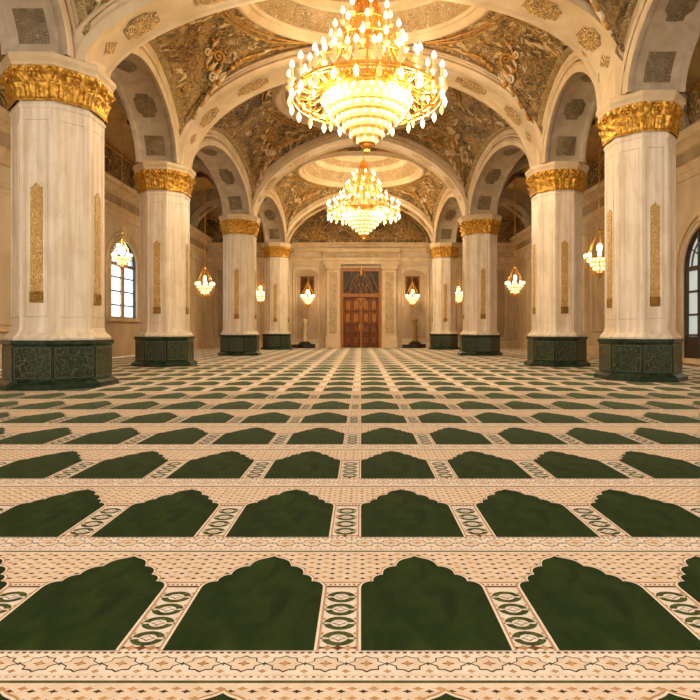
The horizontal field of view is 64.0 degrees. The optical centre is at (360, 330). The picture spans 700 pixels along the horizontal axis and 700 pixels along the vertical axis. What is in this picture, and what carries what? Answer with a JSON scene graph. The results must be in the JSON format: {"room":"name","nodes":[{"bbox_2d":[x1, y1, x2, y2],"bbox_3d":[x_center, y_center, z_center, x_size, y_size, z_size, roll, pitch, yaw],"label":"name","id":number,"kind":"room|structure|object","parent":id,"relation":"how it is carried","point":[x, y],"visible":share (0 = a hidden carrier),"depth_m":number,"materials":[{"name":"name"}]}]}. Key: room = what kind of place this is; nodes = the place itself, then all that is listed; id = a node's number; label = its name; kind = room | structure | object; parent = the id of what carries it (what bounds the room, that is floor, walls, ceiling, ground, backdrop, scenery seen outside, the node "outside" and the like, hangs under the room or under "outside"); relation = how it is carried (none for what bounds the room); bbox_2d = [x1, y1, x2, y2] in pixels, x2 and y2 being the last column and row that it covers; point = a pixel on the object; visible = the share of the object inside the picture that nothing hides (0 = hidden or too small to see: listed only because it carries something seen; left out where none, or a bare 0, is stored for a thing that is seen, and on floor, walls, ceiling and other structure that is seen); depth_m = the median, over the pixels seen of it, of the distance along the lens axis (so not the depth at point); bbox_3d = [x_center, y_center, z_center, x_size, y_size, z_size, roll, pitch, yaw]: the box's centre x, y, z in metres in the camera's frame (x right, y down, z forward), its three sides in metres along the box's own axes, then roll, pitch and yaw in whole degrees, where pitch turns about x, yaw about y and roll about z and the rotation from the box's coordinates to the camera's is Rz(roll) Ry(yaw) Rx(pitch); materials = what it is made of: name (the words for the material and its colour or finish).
{"room":"mosque","nodes":[
{"label":"mosque","id":0,"kind":"room"},
{"bbox_2d":[0,76,212,369],"bbox_3d":[-12.150,-5.692,20.000,1.100,14.015,48.000,0,0,0],"label":"wall","id":1,"kind":"structure","parent":0,"point":[123,331],"depth_m":27.45,"materials":[{"name":"stone"}]},
{"bbox_2d":[112,242,135,318],"bbox_3d":[-12.220,-2.616,28.550,0.200,4.042,3.273,0,0,0],"label":"window","id":2,"kind":"structure","parent":1,"relation":"in","point":[123,281],"depth_m":28.70,"materials":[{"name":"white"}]},
{"bbox_2d":[0,0,699,243],"bbox_3d":[0.000,-9.826,20.150,24.800,7.348,48.300,0,0,0],"label":"ceiling","id":3,"kind":"structure","parent":0,"point":[195,57],"depth_m":20.29,"materials":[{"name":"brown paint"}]},
{"bbox_2d":[111,113,131,269],"bbox_3d":[-10.456,-6.146,24.500,0.799,7.051,0.799,0,0,0],"label":"pendant lamp","id":4,"kind":"object","parent":3,"relation":"hanging from","point":[120,259],"visible":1,"depth_m":24.47,"materials":[{"name":"gold"}]},
{"bbox_2d":[195,179,214,298],"bbox_3d":[-9.750,-5.815,35.000,1.141,7.730,1.141,0,0,0],"label":"pendant lamp","id":5,"kind":"object","parent":3,"relation":"hanging from","point":[204,289],"visible":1,"depth_m":34.92,"materials":[{"name":"gold metal"}]},
{"bbox_2d":[195,129,254,214],"bbox_3d":[-6.985,-8.010,25.750,1.580,3.780,9.358,0,0,7],"label":"arch","id":6,"kind":"object","parent":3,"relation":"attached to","point":[228,172],"visible":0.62,"depth_m":27.83,"materials":[{"name":"beige stone"}]},
{"bbox_2d":[256,225,264,305],"bbox_3d":[-7.466,-5.840,41.600,1.141,7.980,1.141,0,0,0],"label":"pendant lamp","id":7,"kind":"object","parent":3,"relation":"hanging from","point":[260,297],"visible":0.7,"depth_m":41.50,"materials":[{"name":"gold"}]},
{"bbox_2d":[174,45,546,168],"bbox_3d":[-0.014,-8.505,21.200,14.767,4.770,1.500,0,0,0],"label":"arch","id":8,"kind":"object","parent":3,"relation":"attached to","point":[468,79],"visible":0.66,"depth_m":20.80,"materials":[{"name":"beige stone"}]},
{"bbox_2d":[326,156,400,275],"bbox_3d":[0.160,-7.791,34.900,4.654,8.795,4.654,0,0,-15],"label":"chandelier","id":9,"kind":"object","parent":3,"relation":"hanging from","point":[363,214],"visible":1,"depth_m":34.22,"materials":[{"name":"gold metal"}]},
{"bbox_2d":[285,0,447,154],"bbox_3d":[0.180,-9.041,17.300,4.951,7.242,4.951,0,0,-30],"label":"chandelier","id":10,"kind":"object","parent":3,"relation":"hanging from","point":[366,100],"visible":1,"depth_m":16.46,"materials":[{"name":"gold"}]},
{"bbox_2d":[285,69,292,92],"bbox_3d":[-2.180,-7.595,16.989,0.240,0.710,0.240,0,0,0],"label":"candle","id":11,"kind":"object","parent":10,"relation":"on","point":[288,88],"depth_m":16.94,"materials":[{"name":"white glass"}]},
{"bbox_2d":[288,60,295,83],"bbox_3d":[-2.019,-7.595,16.389,0.240,0.710,0.240,0,0,0],"label":"candle","id":12,"kind":"object","parent":10,"relation":"on","point":[291,78],"depth_m":16.35,"materials":[{"name":"white glass"}]},
{"bbox_2d":[295,90,301,107],"bbox_3d":[-2.019,-7.595,18.211,0.240,0.710,0.240,0,0,0],"label":"candle","id":13,"kind":"object","parent":10,"relation":"on","point":[298,91],"depth_m":18.17,"materials":[{"name":"gold"}]},
{"bbox_2d":[296,50,304,74],"bbox_3d":[-1.708,-7.595,15.851,0.240,0.710,0.240,0,0,0],"label":"candle","id":14,"kind":"object","parent":10,"relation":"on","point":[300,70],"depth_m":15.81,"materials":[{"name":"white glass"}]},
{"bbox_2d":[302,64,306,85],"bbox_3d":[-1.711,-7.825,17.114,0.216,0.690,0.216,0,0,0],"label":"candle","id":15,"kind":"object","parent":10,"relation":"on","point":[305,67],"depth_m":17.08,"materials":[{"name":"white glass"}]},
{"bbox_2d":[306,53,312,72],"bbox_3d":[-1.496,-7.825,16.404,0.216,0.690,0.216,0,0,0],"label":"candle","id":16,"kind":"object","parent":10,"relation":"on","point":[309,69],"depth_m":16.36,"materials":[{"name":"white glass"}]},
{"bbox_2d":[311,43,318,67],"bbox_3d":[-1.269,-7.595,15.412,0.240,0.710,0.240,0,0,0],"label":"candle","id":17,"kind":"object","parent":10,"relation":"on","point":[314,62],"depth_m":15.37,"materials":[{"name":"white glass"}]},
{"bbox_2d":[320,37,326,56],"bbox_3d":[-1.105,-8.345,16.452,0.228,0.610,0.228,0,0,0],"label":"candle","id":18,"kind":"object","parent":10,"relation":"on","point":[323,39],"depth_m":16.41,"materials":[{"name":"white glass"}]},
{"bbox_2d":[321,42,327,65],"bbox_3d":[-1.025,-7.825,15.831,0.216,0.690,0.216,0,0,0],"label":"candle","id":19,"kind":"object","parent":10,"relation":"on","point":[324,61],"depth_m":15.79,"materials":[{"name":"white glass"}]},
{"bbox_2d":[330,37,337,62],"bbox_3d":[-0.731,-7.595,15.101,0.240,0.710,0.240,0,0,0],"label":"candle","id":20,"kind":"object","parent":10,"relation":"on","point":[333,57],"depth_m":15.06,"materials":[{"name":"white glass"}]},
{"bbox_2d":[331,19,337,37],"bbox_3d":[-0.773,-9.045,16.750,0.228,0.610,0.228,0,0,0],"label":"candle","id":21,"kind":"object","parent":10,"relation":"on","point":[334,34],"depth_m":16.71,"materials":[{"name":"white glass"}]},
{"bbox_2d":[336,28,343,48],"bbox_3d":[-0.610,-8.345,15.978,0.228,0.610,0.228,0,0,0],"label":"candle","id":22,"kind":"object","parent":10,"relation":"on","point":[339,44],"depth_m":15.94,"materials":[{"name":"white glass"}]},
{"bbox_2d":[339,6,345,25],"bbox_3d":[-0.551,-9.675,17.184,0.228,0.610,0.228,0,0,0],"label":"candle","id":23,"kind":"object","parent":10,"relation":"on","point":[343,21],"depth_m":17.14,"materials":[{"name":"white glass"}]},
{"bbox_2d":[344,36,350,60],"bbox_3d":[-0.371,-7.825,15.482,0.216,0.690,0.216,0,0,0],"label":"candle","id":24,"kind":"object","parent":10,"relation":"on","point":[347,55],"depth_m":15.44,"materials":[{"name":"white glass"}]},
{"bbox_2d":[345,11,351,31],"bbox_3d":[-0.370,-9.045,16.347,0.228,0.610,0.228,0,0,0],"label":"candle","id":25,"kind":"object","parent":10,"relation":"on","point":[348,26],"depth_m":16.31,"materials":[{"name":"white glass"}]},
{"bbox_2d":[349,0,355,16],"bbox_3d":[-0.255,-9.675,16.701,0.228,0.610,0.228,0,0,0],"label":"candle","id":26,"kind":"object","parent":10,"relation":"on","point":[352,12],"depth_m":16.66,"materials":[{"name":"white glass"}]},
{"bbox_2d":[352,34,359,59],"bbox_3d":[-0.131,-7.595,14.940,0.240,0.710,0.240,0,0,0],"label":"candle","id":27,"kind":"object","parent":10,"relation":"on","point":[355,54],"depth_m":14.90,"materials":[{"name":"white glass"}]},
{"bbox_2d":[359,24,365,45],"bbox_3d":[0.042,-8.345,15.766,0.228,0.610,0.228,0,0,0],"label":"candle","id":28,"kind":"object","parent":10,"relation":"on","point":[362,41],"depth_m":15.73,"materials":[{"name":"white glass"}]},
{"bbox_2d":[363,8,370,28],"bbox_3d":[0.180,-9.045,16.200,0.228,0.610,0.228,0,0,0],"label":"candle","id":29,"kind":"object","parent":10,"relation":"on","point":[367,24],"depth_m":16.16,"materials":[{"name":"white glass"}]},
{"bbox_2d":[370,34,376,58],"bbox_3d":[0.366,-7.825,15.409,0.216,0.690,0.216,0,0,0],"label":"candle","id":30,"kind":"object","parent":10,"relation":"on","point":[374,39],"depth_m":15.37,"materials":[{"name":"white glass"}]},
{"bbox_2d":[375,33,383,59],"bbox_3d":[0.491,-7.595,14.940,0.240,0.710,0.240,0,0,0],"label":"candle","id":31,"kind":"object","parent":10,"relation":"on","point":[379,54],"depth_m":14.90,"materials":[{"name":"white glass"}]},
{"bbox_2d":[382,11,389,28],"bbox_3d":[0.730,-9.045,16.347,0.228,0.610,0.228,0,0,0],"label":"candle","id":32,"kind":"object","parent":10,"relation":"on","point":[385,14],"depth_m":16.30,"materials":[{"name":"white glass"}]},
{"bbox_2d":[382,26,389,46],"bbox_3d":[0.721,-8.345,15.858,0.228,0.610,0.228,0,0,0],"label":"candle","id":33,"kind":"object","parent":10,"relation":"on","point":[386,42],"depth_m":15.82,"materials":[{"name":"white glass"}]},
{"bbox_2d":[383,0,390,19],"bbox_3d":[0.779,-9.675,16.865,0.228,0.610,0.228,0,0,0],"label":"candle","id":34,"kind":"object","parent":10,"relation":"on","point":[386,3],"depth_m":16.83,"materials":[{"name":"white glass"}]},
{"bbox_2d":[395,19,402,38],"bbox_3d":[1.133,-9.045,16.750,0.228,0.610,0.228,0,0,0],"label":"candle","id":35,"kind":"object","parent":10,"relation":"on","point":[398,34],"depth_m":16.71,"materials":[{"name":"white glass"}]},
{"bbox_2d":[397,36,405,62],"bbox_3d":[1.091,-7.595,15.101,0.240,0.710,0.240,0,0,0],"label":"candle","id":36,"kind":"object","parent":10,"relation":"on","point":[401,57],"depth_m":15.06,"materials":[{"name":"white glass"}]},
{"bbox_2d":[403,33,408,53],"bbox_3d":[1.293,-8.345,16.236,0.228,0.610,0.228,0,0,0],"label":"candle","id":37,"kind":"object","parent":10,"relation":"on","point":[405,49],"depth_m":16.20,"materials":[{"name":"white glass"}]},
{"bbox_2d":[416,43,423,67],"bbox_3d":[1.629,-7.595,15.412,0.240,0.710,0.240,0,0,0],"label":"candle","id":38,"kind":"object","parent":10,"relation":"on","point":[420,62],"depth_m":15.37,"materials":[{"name":"white glass"}]},
{"bbox_2d":[426,58,430,79],"bbox_3d":[1.998,-7.825,16.748,0.216,0.690,0.216,0,0,0],"label":"candle","id":39,"kind":"object","parent":10,"relation":"on","point":[427,61],"depth_m":16.71,"materials":[{"name":"white glass"}]},
{"bbox_2d":[430,51,437,74],"bbox_3d":[2.068,-7.595,15.851,0.240,0.710,0.240,0,0,0],"label":"candle","id":40,"kind":"object","parent":10,"relation":"on","point":[433,70],"depth_m":15.81,"materials":[{"name":"white glass"}]},
{"bbox_2d":[438,60,445,83],"bbox_3d":[2.379,-7.595,16.389,0.240,0.710,0.240,0,0,0],"label":"candle","id":41,"kind":"object","parent":10,"relation":"on","point":[442,64],"depth_m":16.35,"materials":[{"name":"white glass"}]},
{"bbox_2d":[441,69,447,91],"bbox_3d":[2.540,-7.595,16.989,0.240,0.710,0.240,0,0,0],"label":"candle","id":42,"kind":"object","parent":10,"relation":"on","point":[444,86],"depth_m":16.94,"materials":[{"name":"white glass"}]},
{"bbox_2d":[432,188,461,242],"bbox_3d":[6.135,-8.010,34.984,1.580,3.780,9.537,0,0,-4],"label":"arch","id":43,"kind":"object","parent":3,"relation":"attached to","point":[448,213],"visible":0.41,"depth_m":37.76,"materials":[{"name":"beige stone"}]},
{"bbox_2d":[456,230,462,306],"bbox_3d":[7.243,-5.815,41.600,1.141,8.030,1.141,0,0,0],"label":"pendant lamp","id":44,"kind":"object","parent":3,"relation":"hanging from","point":[459,297],"visible":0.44,"depth_m":41.50,"materials":[{"name":"gold"}]},
{"bbox_2d":[505,177,524,297],"bbox_3d":[9.625,-5.840,35.000,1.141,7.680,1.141,0,0,0],"label":"pendant lamp","id":45,"kind":"object","parent":3,"relation":"hanging from","point":[515,288],"visible":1,"depth_m":34.93,"materials":[{"name":"gold"}]},
{"bbox_2d":[584,130,604,279],"bbox_3d":[9.796,-5.890,23.000,1.141,7.580,1.141,0,0,0],"label":"pendant lamp","id":46,"kind":"object","parent":3,"relation":"hanging from","point":[598,264],"visible":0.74,"depth_m":22.94,"materials":[{"name":"gold"}]},
{"bbox_2d":[0,348,699,370],"bbox_3d":[0.000,1.433,20.150,24.800,0.234,48.300,0,0,0],"label":"floor","id":47,"kind":"structure","parent":0,"point":[201,348],"depth_m":27.80,"materials":[{"name":"stone"}]},
{"bbox_2d":[0,538,699,651],"bbox_3d":[-0.096,1.307,2.904,8.372,0.016,1.252,0,0,0],"label":"carpet strip","id":48,"kind":"object","parent":47,"relation":"on","point":[57,594],"visible":1,"depth_m":2.77,"materials":[{"name":"carpet"}]},
{"bbox_2d":[0,479,699,537],"bbox_3d":[-0.102,1.307,4.232,10.564,0.016,1.397,0,0,0],"label":"carpet strip","id":49,"kind":"object","parent":47,"relation":"on","point":[29,508],"visible":1,"depth_m":4.12,"materials":[{"name":"carpet"}]},
{"bbox_2d":[0,652,699,699],"bbox_3d":[-0.095,1.307,1.716,6.690,0.016,1.116,0,0,0],"label":"carpet strip","id":50,"kind":"object","parent":47,"relation":"on","point":[23,675],"visible":1,"depth_m":2.12,"materials":[{"name":"carpet"}]},
{"bbox_2d":[0,445,699,478],"bbox_3d":[-0.103,1.307,5.678,12.373,0.016,1.486,0,0,0],"label":"carpet strip","id":51,"kind":"object","parent":47,"relation":"on","point":[16,461],"visible":1,"depth_m":5.56,"materials":[{"name":"carpet"}]},
{"bbox_2d":[0,423,699,444],"bbox_3d":[-0.103,1.307,7.163,14.097,0.016,1.476,0,0,0],"label":"carpet strip","id":52,"kind":"object","parent":47,"relation":"on","point":[10,433],"visible":1,"depth_m":7.09,"materials":[{"name":"carpet"}]},
{"bbox_2d":[0,409,699,422],"bbox_3d":[-0.102,1.307,8.600,15.748,0.016,1.389,0,0,0],"label":"carpet strip","id":53,"kind":"object","parent":47,"relation":"on","point":[6,415],"visible":1,"depth_m":8.61,"materials":[{"name":"carpet"}]},
{"bbox_2d":[0,399,699,408],"bbox_3d":[-0.100,1.307,10.022,17.140,0.016,1.448,0,0,0],"label":"carpet strip","id":54,"kind":"object","parent":47,"relation":"on","point":[4,403],"visible":1,"depth_m":10.03,"materials":[{"name":"carpet"}]},
{"bbox_2d":[0,391,699,398],"bbox_3d":[-0.099,1.307,11.438,20.169,0.016,1.376,0,0,0],"label":"carpet strip","id":55,"kind":"object","parent":47,"relation":"on","point":[3,394],"visible":1,"depth_m":11.47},
{"bbox_2d":[0,385,699,390],"bbox_3d":[-0.099,1.307,12.763,21.725,0.016,1.266,0,0,0],"label":"carpet strip","id":56,"kind":"object","parent":47,"relation":"on","point":[109,387],"visible":0.89,"depth_m":12.69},
{"bbox_2d":[0,372,699,375],"bbox_3d":[0.000,1.307,16.898,23.360,0.016,1.396,0,0,0],"label":"carpet strip","id":57,"kind":"object","parent":47,"relation":"on","point":[113,373],"visible":0.76,"depth_m":17.11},
{"bbox_2d":[0,376,699,379],"bbox_3d":[0.000,1.307,15.498,23.360,0.016,1.396,0,0,0],"label":"carpet strip","id":58,"kind":"object","parent":47,"relation":"on","point":[118,377],"visible":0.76,"depth_m":15.35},
{"bbox_2d":[594,64,687,381],"bbox_3d":[7.560,-3.404,15.200,2.118,9.399,2.118,0,0,0],"label":"column","id":59,"kind":"structure","parent":58,"relation":"on","point":[640,341],"depth_m":14.49,"materials":[{"name":"beige stone"}]},
{"bbox_2d":[539,52,596,163],"bbox_3d":[7.480,-8.010,18.180,1.580,3.780,6.236,0,0,-2],"label":"arch","id":60,"kind":"object","parent":59,"relation":"on","point":[571,105],"visible":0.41,"depth_m":19.69,"materials":[{"name":"beige stone"}]},
{"bbox_2d":[617,0,699,95],"bbox_3d":[7.530,-8.010,10.954,1.651,3.780,8.770,0,0,0],"label":"arch","id":61,"kind":"object","parent":59,"relation":"on","point":[661,38],"visible":0.94,"depth_m":13.96,"materials":[{"name":"beige stone"}]},
{"bbox_2d":[0,369,699,371],"bbox_3d":[0.000,1.307,18.298,23.360,0.016,1.396,0,0,0],"label":"carpet strip","id":62,"kind":"object","parent":47,"relation":"on","point":[113,370],"visible":0.71,"depth_m":18.43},
{"bbox_2d":[112,364,598,366],"bbox_3d":[0.000,1.307,21.098,23.360,0.016,1.396,0,0,0],"label":"carpet strip","id":63,"kind":"object","parent":47,"relation":"on","point":[113,365],"visible":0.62,"depth_m":21.08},
{"bbox_2d":[131,150,196,366],"bbox_3d":[-7.420,-3.404,21.200,2.190,9.399,2.190,0,0,0],"label":"column","id":64,"kind":"structure","parent":63,"relation":"on","point":[164,338],"depth_m":20.46,"materials":[{"name":"beige stone"}]},
{"bbox_2d":[524,148,590,366],"bbox_3d":[7.400,-3.404,21.200,2.213,9.399,2.213,0,0,0],"label":"column","id":65,"kind":"structure","parent":63,"relation":"on","point":[556,338],"depth_m":20.42,"materials":[{"name":"beige stone"}]},
{"bbox_2d":[589,93,688,163],"bbox_3d":[10.143,-8.010,21.200,5.112,3.780,1.200,0,0,0],"label":"arch","id":66,"kind":"object","parent":65,"relation":"on","point":[685,120],"visible":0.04,"depth_m":20.65,"materials":[{"name":"stone"}]},
{"bbox_2d":[112,359,598,360],"bbox_3d":[0.000,1.307,25.298,23.360,0.015,1.396,0,0,0],"label":"carpet strip","id":67,"kind":"object","parent":47,"relation":"on","point":[112,359],"visible":0.64,"depth_m":25.55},
{"bbox_2d":[112,362,598,363],"bbox_3d":[0.000,1.307,22.498,23.360,0.015,1.396,0,0,0],"label":"carpet strip","id":68,"kind":"object","parent":47,"relation":"on","point":[112,362],"visible":0.62,"depth_m":23.16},
{"bbox_2d":[112,361,598,361],"bbox_3d":[0.000,1.307,23.898,23.360,0.015,1.396,0,0,0],"label":"carpet strip","id":69,"kind":"object","parent":47,"relation":"on","point":[112,361],"visible":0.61,"depth_m":23.87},
{"bbox_2d":[114,358,598,358],"bbox_3d":[0.000,1.307,26.698,23.360,0.015,1.396,0,0,0],"label":"carpet strip","id":70,"kind":"object","parent":47,"relation":"on","point":[114,358],"visible":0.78,"depth_m":26.47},
{"bbox_2d":[194,355,526,355],"bbox_3d":[0.000,1.307,29.498,23.360,0.015,1.396,0,0,0],"label":"carpet strip","id":71,"kind":"object","parent":47,"relation":"on","point":[194,355],"visible":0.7,"depth_m":29.76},
{"bbox_2d":[194,350,526,350],"bbox_3d":[0.000,1.307,37.898,23.360,0.015,1.396,0,0,0],"label":"carpet strip","id":72,"kind":"object","parent":47,"relation":"on","point":[194,350],"visible":0.66,"depth_m":37.40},
{"bbox_2d":[194,351,526,351],"bbox_3d":[0.000,1.307,35.098,23.360,0.015,1.396,0,0,0],"label":"carpet strip","id":73,"kind":"object","parent":47,"relation":"on","point":[194,351],"visible":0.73,"depth_m":35.58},
{"bbox_2d":[194,352,526,352],"bbox_3d":[0.000,1.307,33.698,23.360,0.015,1.396,0,0,0],"label":"carpet strip","id":74,"kind":"object","parent":47,"relation":"on","point":[194,352],"visible":0.55,"depth_m":33.91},
{"bbox_2d":[194,354,526,354],"bbox_3d":[0.000,1.307,30.898,23.360,0.015,1.396,0,0,0],"label":"carpet strip","id":75,"kind":"object","parent":47,"relation":"on","point":[194,354],"visible":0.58,"depth_m":30.98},
{"bbox_2d":[218,207,261,355],"bbox_3d":[-6.550,-3.404,30.300,2.190,9.399,2.190,0,0,0],"label":"column","id":76,"kind":"structure","parent":75,"relation":"on","point":[239,336],"depth_m":29.53,"materials":[{"name":"beige stone"}]},
{"bbox_2d":[133,155,222,214],"bbox_3d":[-9.714,-8.010,30.300,5.971,3.780,1.200,0,0,0],"label":"arch","id":77,"kind":"object","parent":76,"relation":"on","point":[197,162],"visible":0.15,"depth_m":29.75,"materials":[{"name":"stone"}]},
{"bbox_2d":[258,188,287,242],"bbox_3d":[-6.250,-8.010,34.965,1.580,3.780,9.559,0,0,5],"label":"arch","id":78,"kind":"object","parent":76,"relation":"on","point":[271,212],"visible":0.44,"depth_m":37.73,"materials":[{"name":"beige stone"}]},
{"bbox_2d":[457,206,502,355],"bbox_3d":[6.420,-3.404,30.300,2.261,9.399,2.261,0,0,0],"label":"column","id":79,"kind":"structure","parent":75,"relation":"on","point":[479,336],"depth_m":29.48,"materials":[{"name":"beige stone"}]},
{"bbox_2d":[248,131,469,215],"bbox_3d":[-0.077,-8.555,30.300,12.897,4.870,1.500,0,0,0],"label":"arch","id":80,"kind":"object","parent":79,"relation":"on","point":[333,142],"visible":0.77,"depth_m":29.64,"materials":[{"name":"beige stone"}]},
{"bbox_2d":[465,129,527,214],"bbox_3d":[6.910,-8.010,25.740,1.580,3.780,9.333,0,0,-8],"label":"arch","id":81,"kind":"object","parent":79,"relation":"on","point":[489,176],"visible":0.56,"depth_m":27.76,"materials":[{"name":"beige stone"}]},
{"bbox_2d":[497,154,588,214],"bbox_3d":[9.662,-8.010,30.300,6.074,3.780,1.200,0,0,0],"label":"arch","id":82,"kind":"object","parent":79,"relation":"on","point":[523,162],"visible":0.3,"depth_m":29.75,"materials":[{"name":"stone"}]},
{"bbox_2d":[194,353,526,353],"bbox_3d":[0.000,1.307,32.298,23.360,0.015,1.396,0,0,0],"label":"carpet strip","id":83,"kind":"object","parent":47,"relation":"on","point":[194,353],"visible":0.55,"depth_m":32.35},
{"bbox_2d":[123,356,598,357],"bbox_3d":[0.000,1.307,28.098,23.360,0.015,1.396,0,0,0],"label":"carpet strip","id":84,"kind":"object","parent":47,"relation":"on","point":[132,356],"visible":0.7,"depth_m":27.53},
{"bbox_2d":[195,349,526,349],"bbox_3d":[0.000,1.307,39.298,23.360,0.015,1.396,0,0,0],"label":"carpet strip","id":85,"kind":"object","parent":47,"relation":"on","point":[195,349],"visible":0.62,"depth_m":39.35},
{"bbox_2d":[261,238,292,349],"bbox_3d":[-5.950,-3.404,39.600,2.118,9.399,2.118,0,0,0],"label":"column","id":86,"kind":"structure","parent":85,"relation":"on","point":[276,335],"depth_m":38.84,"materials":[{"name":"beige stone"}]},
{"bbox_2d":[190,189,263,243],"bbox_3d":[-9.400,-8.010,39.600,6.597,3.780,1.200,0,0,0],"label":"arch","id":87,"kind":"object","parent":86,"relation":"on","point":[197,205],"visible":0.31,"depth_m":39.14,"materials":[{"name":"stone"}]},
{"bbox_2d":[428,237,459,349],"bbox_3d":[5.850,-3.404,39.600,2.094,9.399,2.094,0,0,0],"label":"column","id":88,"kind":"structure","parent":85,"relation":"on","point":[443,335],"depth_m":38.86,"materials":[{"name":"beige stone"}]},
{"bbox_2d":[284,189,436,242],"bbox_3d":[-0.045,-8.155,39.600,11.812,4.070,1.500,0,0,0],"label":"arch","id":89,"kind":"object","parent":88,"relation":"on","point":[417,214],"visible":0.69,"depth_m":38.90,"materials":[{"name":"beige stone"}]},
{"bbox_2d":[456,189,531,243],"bbox_3d":[9.346,-8.010,39.600,6.706,3.780,1.200,0,0,0],"label":"arch","id":90,"kind":"object","parent":88,"relation":"on","point":[523,203],"visible":0.4,"depth_m":39.14,"materials":[{"name":"stone"}]},
{"bbox_2d":[204,348,517,348],"bbox_3d":[0.000,1.307,42.098,23.360,0.015,1.396,0,0,0],"label":"carpet strip","id":91,"kind":"object","parent":47,"relation":"on","point":[204,348],"visible":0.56,"depth_m":41.68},
{"bbox_2d":[112,367,696,368],"bbox_3d":[0.000,1.307,19.698,23.360,0.016,1.396,0,0,0],"label":"carpet strip","id":92,"kind":"object","parent":47,"relation":"on","point":[112,367],"visible":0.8,"depth_m":19.45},
{"bbox_2d":[113,380,699,384],"bbox_3d":[-0.044,1.307,14.098,23.272,0.016,1.396,0,0,0],"label":"carpet strip","id":93,"kind":"object","parent":47,"relation":"on","point":[121,382],"visible":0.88,"depth_m":14.12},
{"bbox_2d":[0,51,118,390],"bbox_3d":[-7.230,-3.404,13.400,2.428,9.399,2.428,0,0,0],"label":"column","id":94,"kind":"structure","parent":93,"relation":"on","point":[57,338],"depth_m":12.57,"materials":[{"name":"beige stone"}]},
{"bbox_2d":[0,0,78,57],"bbox_3d":[-7.265,-8.010,9.490,1.665,3.780,7.849,0,0,0],"label":"arch","id":95,"kind":"object","parent":94,"relation":"on","point":[25,25],"visible":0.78,"depth_m":12.31,"materials":[{"name":"beige stone"}]},
{"bbox_2d":[109,42,181,163],"bbox_3d":[-7.325,-8.010,17.349,1.580,3.780,7.915,0,0,-2],"label":"arch","id":96,"kind":"object","parent":94,"relation":"on","point":[142,86],"visible":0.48,"depth_m":19.23,"materials":[{"name":"beige stone"}]},
{"bbox_2d":[63,0,631,109],"bbox_3d":[0.226,-7.980,14.301,14.799,3.720,1.500,0,0,-8],"label":"arch","id":97,"kind":"object","parent":94,"relation":"on","point":[123,26],"visible":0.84,"depth_m":14.27,"materials":[{"name":"beige stone"}]},
{"bbox_3d":[0.000,1.307,43.168,23.360,0.015,0.736,0,0,0],"label":"carpet strip","id":98,"kind":"object","parent":47,"relation":"on","visible":0},
{"bbox_2d":[291,319,315,347],"bbox_3d":[-4.421,0.198,43.100,1.800,2.235,1.320,0,0,0],"label":"stand","id":99,"kind":"object","parent":98,"relation":"on","point":[304,343],"visible":0.95,"depth_m":42.85,"materials":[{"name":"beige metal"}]},
{"bbox_2d":[402,319,425,347],"bbox_3d":[4.064,0.198,43.100,1.800,2.235,1.320,0,0,0],"label":"stand","id":100,"kind":"object","parent":98,"relation":"on","point":[415,343],"visible":0.98,"depth_m":42.84,"materials":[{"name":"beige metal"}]},
{"bbox_2d":[207,205,514,347],"bbox_3d":[0.000,-5.692,43.900,24.200,14.015,1.200,0,0,0],"label":"wall","id":101,"kind":"structure","parent":0,"point":[323,247],"depth_m":43.97,"materials":[{"name":"stone"}]},
{"bbox_2d":[208,341,318,347],"bbox_3d":[-7.425,1.058,43.940,9.350,0.515,0.120,0,0,0],"label":"baseboard","id":102,"kind":"structure","parent":101,"relation":"attached to","point":[211,344],"depth_m":43.88,"materials":[{"name":"beige stone"}]},
{"bbox_2d":[300,276,313,294],"bbox_3d":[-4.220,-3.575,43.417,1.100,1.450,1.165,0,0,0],"label":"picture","id":103,"kind":"object","parent":101,"relation":"attached to","point":[303,279],"visible":0.93,"depth_m":43.73,"materials":[{"name":"brown metal"}]},
{"bbox_2d":[301,282,314,307],"bbox_3d":[-4.070,-2.743,42.850,1.050,1.995,1.050,0,0,0],"label":"pendant lamp","id":104,"kind":"object","parent":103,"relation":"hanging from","point":[307,299],"visible":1,"depth_m":42.69,"materials":[{"name":"beige"}]},
{"bbox_2d":[341,269,380,347],"bbox_3d":[0.000,-1.798,44.167,3.221,6.226,0.307,0,0,0],"label":"door","id":105,"kind":"structure","parent":101,"relation":"in","point":[360,295],"depth_m":44.13,"materials":[{"name":"brown wood"}]},
{"bbox_2d":[405,276,419,294],"bbox_3d":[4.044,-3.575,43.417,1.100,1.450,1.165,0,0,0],"label":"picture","id":106,"kind":"object","parent":101,"relation":"attached to","point":[408,279],"visible":0.91,"depth_m":43.77,"materials":[{"name":"brown metal"}]},
{"bbox_2d":[406,282,419,307],"bbox_3d":[3.944,-2.743,42.850,1.050,1.995,1.050,0,0,0],"label":"pendant lamp","id":107,"kind":"object","parent":106,"relation":"hanging from","point":[412,299],"visible":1,"depth_m":42.67,"materials":[{"name":"beige"}]},
{"bbox_2d":[402,341,513,347],"bbox_3d":[7.464,1.058,43.940,9.271,0.515,0.120,0,0,0],"label":"baseboard","id":108,"kind":"structure","parent":101,"relation":"attached to","point":[503,344],"depth_m":43.88,"materials":[{"name":"beige stone"}]},
{"bbox_2d":[509,80,699,366],"bbox_3d":[12.150,-5.692,20.000,1.100,14.015,48.000,0,0,0],"label":"wall","id":109,"kind":"structure","parent":0,"point":[688,174],"depth_m":28.17,"materials":[{"name":"stone"}]},
{"bbox_2d":[514,341,598,356],"bbox_3d":[12.050,1.048,32.700,0.100,0.535,22.600,0,0,0],"label":"baseboard","id":110,"kind":"structure","parent":109,"relation":"attached to","point":[592,350],"depth_m":29.41,"materials":[{"name":"beige stone"}]},
{"bbox_2d":[684,227,699,358],"bbox_3d":[12.220,-1.439,19.450,0.200,4.996,3.273,0,0,0],"label":"door","id":111,"kind":"structure","parent":109,"relation":"in","point":[692,258],"depth_m":20.65,"materials":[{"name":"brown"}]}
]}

